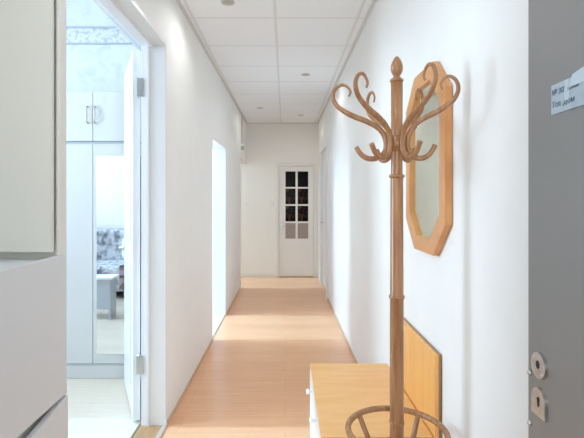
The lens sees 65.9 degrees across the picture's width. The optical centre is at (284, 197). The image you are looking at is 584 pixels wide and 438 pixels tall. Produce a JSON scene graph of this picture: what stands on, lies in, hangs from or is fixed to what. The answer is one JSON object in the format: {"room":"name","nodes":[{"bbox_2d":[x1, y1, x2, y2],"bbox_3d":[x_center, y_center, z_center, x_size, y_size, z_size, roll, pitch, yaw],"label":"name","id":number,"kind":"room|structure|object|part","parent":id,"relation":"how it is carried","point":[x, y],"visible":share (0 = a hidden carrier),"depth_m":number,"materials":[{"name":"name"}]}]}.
{"room":"apartment hallway","nodes":[
{"label":"apartment hallway","id":0,"kind":"room"},
{"bbox_2d":[0,0,55,258],"bbox_3d":[-1.021,-0.265,1.465,0.558,3.300,0.070,0,0,0],"label":"wall","id":1,"kind":"structure","parent":0,"point":[27,27],"depth_m":1.43,"materials":[{"name":"white paint"}]},
{"bbox_2d":[56,0,65,394],"bbox_3d":[-0.764,-0.265,1.478,0.072,3.300,0.045,0,0,0],"label":"trim","id":2,"kind":"structure","parent":1,"relation":"attached to","point":[60,4],"depth_m":1.47,"materials":[{"name":"white paint"}]},
{"bbox_2d":[66,0,140,91],"bbox_3d":[-2.538,-0.265,4.140,3.325,3.300,0.120,0,0,0],"label":"wall","id":3,"kind":"structure","parent":0,"point":[89,67],"depth_m":4.08,"materials":[{"name":"paint"}]},
{"bbox_2d":[66,26,131,43],"bbox_3d":[-2.550,-1.470,4.075,3.300,0.130,0.010,0,0,0],"label":"trim","id":4,"kind":"structure","parent":3,"relation":"attached to","point":[73,35],"depth_m":4.07,"materials":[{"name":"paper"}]},
{"bbox_2d":[134,0,245,419],"bbox_3d":[-0.779,-0.265,4.695,0.145,3.300,6.391,0,0,0],"label":"wall","id":5,"kind":"structure","parent":0,"point":[200,107],"depth_m":3.45,"materials":[{"name":"white paint"}]},
{"bbox_2d":[98,0,166,425],"bbox_3d":[-0.802,0.217,2.126,0.160,2.336,1.251,0,0,0],"label":"door frame","id":6,"kind":"structure","parent":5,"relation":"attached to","point":[128,13],"depth_m":2.73,"materials":[{"name":"white paint"}]},
{"bbox_2d":[119,49,142,420],"bbox_3d":[-1.050,0.229,3.035,0.087,2.288,0.739,0,0,-25],"label":"door","id":7,"kind":"structure","parent":6,"relation":"attached to","point":[133,84],"depth_m":2.78,"materials":[{"name":"white paint"}]},
{"bbox_3d":[-1.073,0.210,3.068,0.006,1.950,0.460,0,0,-24],"label":"raised moulding","id":8,"kind":"part","parent":7,"relation":"part of","materials":[{"name":"white paint"}]},
{"bbox_3d":[-1.051,0.229,3.078,0.042,2.288,0.660,0,0,-24],"label":"panel","id":9,"kind":"part","parent":7,"relation":"part of","materials":[{"name":"white paint"}]},
{"bbox_2d":[167,287,240,423],"bbox_3d":[-0.701,1.374,4.825,0.010,0.022,4.150,0,0,0],"label":"baseboard","id":10,"kind":"structure","parent":5,"relation":"attached to","point":[208,346],"depth_m":3.41,"materials":[{"name":"beige wood"}]},
{"bbox_2d":[176,0,246,122],"bbox_3d":[-0.696,-1.309,4.695,0.022,0.012,6.390,0,0,0],"label":"trim","id":11,"kind":"structure","parent":5,"relation":"attached to","point":[179,3],"depth_m":3.92,"materials":[{"name":"white"}]},
{"bbox_2d":[212,136,225,337],"bbox_3d":[-0.777,0.392,4.850,0.155,1.986,0.942,0,0,0],"label":"lining","id":12,"kind":"object","parent":5,"relation":"attached to","point":[218,149],"visible":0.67,"depth_m":5.30,"materials":[{"name":"white paint"}]},
{"bbox_2d":[241,133,243,153],"bbox_3d":[-0.663,-1.000,7.051,0.049,0.610,0.131,0,0,0],"label":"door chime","id":13,"kind":"object","parent":5,"relation":"attached to","point":[242,144],"visible":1,"depth_m":6.99,"materials":[{"name":"white plastic"}]},
{"bbox_2d":[240,157,245,286],"bbox_3d":[-0.755,0.380,7.389,0.157,2.011,0.981,0,0,0],"label":"lining","id":14,"kind":"object","parent":5,"relation":"attached to","point":[241,159],"visible":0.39,"depth_m":6.90,"materials":[{"name":"white paint"}]},
{"bbox_2d":[66,277,354,437],"bbox_3d":[-1.725,1.415,3.145,4.950,0.061,9.490,0,0,0],"label":"floor","id":15,"kind":"structure","parent":0,"point":[252,380],"depth_m":3.45,"materials":[{"name":"brown wood"}]},
{"bbox_2d":[0,255,67,437],"bbox_3d":[-0.863,0.785,0.946,0.310,1.199,1.055,0,0,0],"label":"cabinet","id":16,"kind":"object","parent":15,"relation":"on","point":[33,367],"visible":1,"depth_m":1.29,"materials":[{"name":"white wood"}]},
{"bbox_2d":[66,92,140,377],"bbox_3d":[-1.765,0.282,3.740,1.670,2.205,0.641,0,0,0],"label":"wardrobe","id":17,"kind":"object","parent":15,"relation":"on","point":[94,120],"visible":0.4,"depth_m":3.45,"materials":[{"name":"grey wood"}]},
{"bbox_3d":[-1.753,-0.625,3.460,0.554,0.376,0.020,0,0,0],"label":"door","id":18,"kind":"part","parent":17,"relation":"part of","materials":[{"name":"grey"}]},
{"bbox_3d":[-1.753,0.428,3.460,0.554,1.683,0.020,0,0,0],"label":"door","id":19,"kind":"part","parent":17,"relation":"part of","materials":[{"name":"grey"}]},
{"bbox_3d":[-1.204,-0.625,3.460,0.534,0.376,0.020,0,0,0],"label":"door","id":20,"kind":"part","parent":17,"relation":"part of","materials":[{"name":"grey"}]},
{"bbox_3d":[-1.204,0.428,3.460,0.534,1.683,0.020,0,0,0],"label":"door","id":21,"kind":"part","parent":17,"relation":"part of","materials":[{"name":"grey"}]},
{"bbox_2d":[133,425,161,437],"bbox_3d":[-0.813,1.392,2.114,0.140,0.026,1.228,0,0,0],"label":"threshold","id":22,"kind":"object","parent":15,"relation":"on","point":[151,431],"visible":0.8,"depth_m":2.66,"materials":[{"name":"brown wood"}]},
{"bbox_2d":[155,423,167,437],"bbox_3d":[-0.735,1.391,2.125,0.026,0.029,1.250,0,0,0],"label":"threshold strip","id":23,"kind":"object","parent":15,"relation":"on","point":[162,429],"visible":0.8,"depth_m":2.66,"materials":[{"name":"silver metal"}]},
{"bbox_2d":[213,315,225,337],"bbox_3d":[-0.712,1.397,4.850,0.016,0.035,0.940,0,0,0],"label":"threshold strip","id":24,"kind":"object","parent":15,"relation":"on","point":[224,315],"visible":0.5,"depth_m":4.83,"materials":[{"name":"beige wood"}]},
{"bbox_2d":[306,318,440,437],"bbox_3d":[0.359,0.998,2.149,0.498,0.775,0.792,0,0,0],"label":"cabinet","id":25,"kind":"object","parent":15,"relation":"on","point":[337,391],"visible":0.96,"depth_m":2.03,"materials":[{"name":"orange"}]},
{"bbox_3d":[0.148,1.042,2.345,0.016,0.157,0.377,0,0,0],"label":"drawer","id":26,"kind":"part","parent":25,"relation":"part of","materials":[{"name":"white wood"}]},
{"bbox_3d":[0.125,1.017,2.060,0.030,0.029,0.029,0,0,0],"label":"knob","id":27,"kind":"part","parent":25,"relation":"part of","materials":[{"name":"white"}]},
{"bbox_3d":[0.148,1.227,2.345,0.016,0.200,0.377,0,0,0],"label":"door","id":28,"kind":"part","parent":25,"relation":"part of","materials":[{"name":"white wood"}]},
{"bbox_3d":[0.148,1.042,1.960,0.016,0.157,0.376,0,0,0],"label":"drawer","id":29,"kind":"part","parent":25,"relation":"part of","materials":[{"name":"white wood"}]},
{"bbox_3d":[0.592,0.989,2.098,0.018,0.752,0.685,0,0,0],"label":"panel","id":30,"kind":"part","parent":25,"relation":"part of","materials":[{"name":"brown wood"}]},
{"bbox_2d":[331,56,460,437],"bbox_3d":[0.372,0.446,1.550,0.424,1.870,0.430,0,0,0],"label":"coat stand","id":31,"kind":"object","parent":15,"relation":"on","point":[396,143],"visible":1,"depth_m":1.53,"materials":[{"name":"brown wood"}]},
{"bbox_3d":[0.307,1.088,1.636,0.019,0.570,0.187,0,0,-42],"label":"leg","id":32,"kind":"part","parent":31,"relation":"part of","materials":[{"name":"brown wood"}]},
{"bbox_3d":[0.463,1.088,1.636,0.019,0.570,0.187,0,0,42],"label":"leg","id":33,"kind":"part","parent":31,"relation":"part of","materials":[{"name":"brown wood"}]},
{"bbox_2d":[90,0,372,122],"bbox_3d":[-0.225,-1.335,3.920,2.150,0.040,8.040,0,0,0],"label":"ceiling","id":34,"kind":"structure","parent":0,"point":[261,50],"depth_m":3.88,"materials":[{"name":"tile"}]},
{"bbox_2d":[221,0,234,5],"bbox_3d":[-0.383,-1.312,3.020,0.094,0.007,0.094,0,0,0],"label":"recessed light","id":35,"kind":"object","parent":34,"relation":"in","point":[224,2],"visible":1,"depth_m":3.02,"materials":[{"name":"silver metal"}]},
{"bbox_2d":[241,124,317,276],"bbox_3d":[-1.650,-0.265,7.960,5.100,3.300,0.140,0,0,0],"label":"wall","id":36,"kind":"structure","parent":0,"point":[266,144],"depth_m":7.89,"materials":[{"name":"white paint"}]},
{"bbox_2d":[241,274,273,276],"bbox_3d":[-2.143,1.360,7.884,3.915,0.050,0.012,0,0,0],"label":"baseboard","id":37,"kind":"structure","parent":36,"relation":"attached to","point":[242,275],"depth_m":7.88,"materials":[{"name":"white paint"}]},
{"bbox_2d":[246,123,317,123],"bbox_3d":[-0.050,-1.309,7.880,1.260,0.012,0.020,0,0,0],"label":"trim","id":38,"kind":"structure","parent":36,"relation":"attached to","point":[246,123],"depth_m":7.87,"materials":[{"name":"white"}]},
{"bbox_2d":[276,162,316,276],"bbox_3d":[0.195,0.380,7.889,0.720,2.010,0.102,0,0,0],"label":"door","id":39,"kind":"structure","parent":36,"relation":"in","point":[296,182],"depth_m":7.89,"materials":[{"name":"white paint"}]},
{"bbox_3d":[0.097,0.577,7.911,0.177,0.272,0.006,0,0,0],"label":"pane","id":40,"kind":"part","parent":39,"relation":"part of","materials":[{"name":"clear glass"}]},
{"bbox_3d":[0.097,0.274,7.911,0.177,0.274,0.006,0,0,0],"label":"pane","id":41,"kind":"part","parent":39,"relation":"part of","materials":[{"name":"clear glass"}]},
{"bbox_3d":[0.097,-0.028,7.911,0.177,0.274,0.006,0,0,0],"label":"pane","id":42,"kind":"part","parent":39,"relation":"part of","materials":[{"name":"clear glass"}]},
{"bbox_3d":[0.097,-0.330,7.911,0.177,0.274,0.006,0,0,0],"label":"pane","id":43,"kind":"part","parent":39,"relation":"part of","materials":[{"name":"black glass"}]},
{"bbox_3d":[0.200,1.045,7.891,0.400,0.440,0.006,0,0,0],"label":"moulding","id":44,"kind":"part","parent":39,"relation":"part of","materials":[{"name":"white paint"}]},
{"bbox_3d":[0.315,0.577,7.911,0.186,0.272,0.006,0,0,0],"label":"pane","id":45,"kind":"part","parent":39,"relation":"part of","materials":[{"name":"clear glass"}]},
{"bbox_3d":[0.315,0.274,7.911,0.186,0.274,0.006,0,0,0],"label":"pane","id":46,"kind":"part","parent":39,"relation":"part of","materials":[{"name":"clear glass"}]},
{"bbox_3d":[0.315,-0.028,7.911,0.186,0.274,0.006,0,0,0],"label":"pane","id":47,"kind":"part","parent":39,"relation":"part of","materials":[{"name":"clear glass"}]},
{"bbox_3d":[0.315,-0.330,7.911,0.186,0.274,0.006,0,0,0],"label":"pane","id":48,"kind":"part","parent":39,"relation":"part of","materials":[{"name":"black glass"}]},
{"bbox_2d":[318,0,527,437],"bbox_3d":[0.667,-0.265,3.905,0.148,3.300,8.011,0,0,0],"label":"wall","id":49,"kind":"structure","parent":0,"point":[469,301],"depth_m":1.59,"materials":[{"name":"white paint"}]},
{"bbox_2d":[320,138,327,297],"bbox_3d":[0.633,0.285,6.740,0.153,2.200,1.180,0,0,0],"label":"door","id":50,"kind":"structure","parent":49,"relation":"in","point":[324,148],"depth_m":7.00,"materials":[{"name":"white paint"}]},
{"bbox_3d":[0.636,0.325,6.740,0.040,2.100,0.960,0,0,0],"label":"panel","id":51,"kind":"part","parent":50,"relation":"part of","materials":[{"name":"white paint"}]},
{"bbox_2d":[327,298,357,362],"bbox_3d":[0.597,1.374,3.750,0.010,0.022,4.780,0,0,0],"label":"baseboard","id":52,"kind":"structure","parent":49,"relation":"attached to","point":[347,342],"depth_m":4.52,"materials":[{"name":"beige wood"}]},
{"bbox_2d":[317,0,376,122],"bbox_3d":[0.590,-1.309,3.895,0.022,0.012,7.990,0,0,0],"label":"trim","id":53,"kind":"structure","parent":49,"relation":"attached to","point":[372,5],"depth_m":3.90,"materials":[{"name":"white"}]},
{"bbox_2d":[406,61,451,255],"bbox_3d":[0.597,-0.157,1.908,0.026,0.769,0.528,0,0,0],"label":"wall mirror","id":54,"kind":"object","parent":49,"relation":"attached to","point":[428,181],"visible":0.84,"depth_m":1.83,"materials":[{"name":"brown wood"}]},
{"bbox_3d":[0.601,-0.157,1.908,0.006,0.653,0.412,0,0,0],"label":"glass","id":55,"kind":"part","parent":54,"relation":"part of","materials":[{"name":"white mirror"}]},
{"bbox_3d":[-0.200,0.035,-0.060,2.200,2.700,0.080,0,0,0],"label":"wall","id":56,"kind":"structure","parent":0,"visible":0},
{"bbox_2d":[527,0,583,437],"bbox_3d":[0.511,0.320,0.450,0.067,2.110,0.900,0,0,0],"label":"door","id":57,"kind":"structure","parent":56,"relation":"in","point":[555,372],"depth_m":0.81,"materials":[{"name":"grey metal"}]},
{"bbox_3d":[0.482,0.387,0.853,0.006,0.053,0.045,0,0,0],"label":"lock plate","id":58,"kind":"part","parent":57,"relation":"part of","materials":[{"name":"silver metal"}]},
{"bbox_3d":[0.482,0.318,0.853,0.006,0.049,0.047,0,0,0],"label":"lock plate","id":59,"kind":"part","parent":57,"relation":"part of","materials":[{"name":"silver metal"}]},
{"bbox_2d":[551,66,583,114],"bbox_3d":[0.483,-0.184,0.719,0.002,0.069,0.197,0,0,0],"label":"paper label","id":60,"kind":"object","parent":57,"relation":"attached to","point":[567,94],"visible":1,"depth_m":0.77,"materials":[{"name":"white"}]}
]}

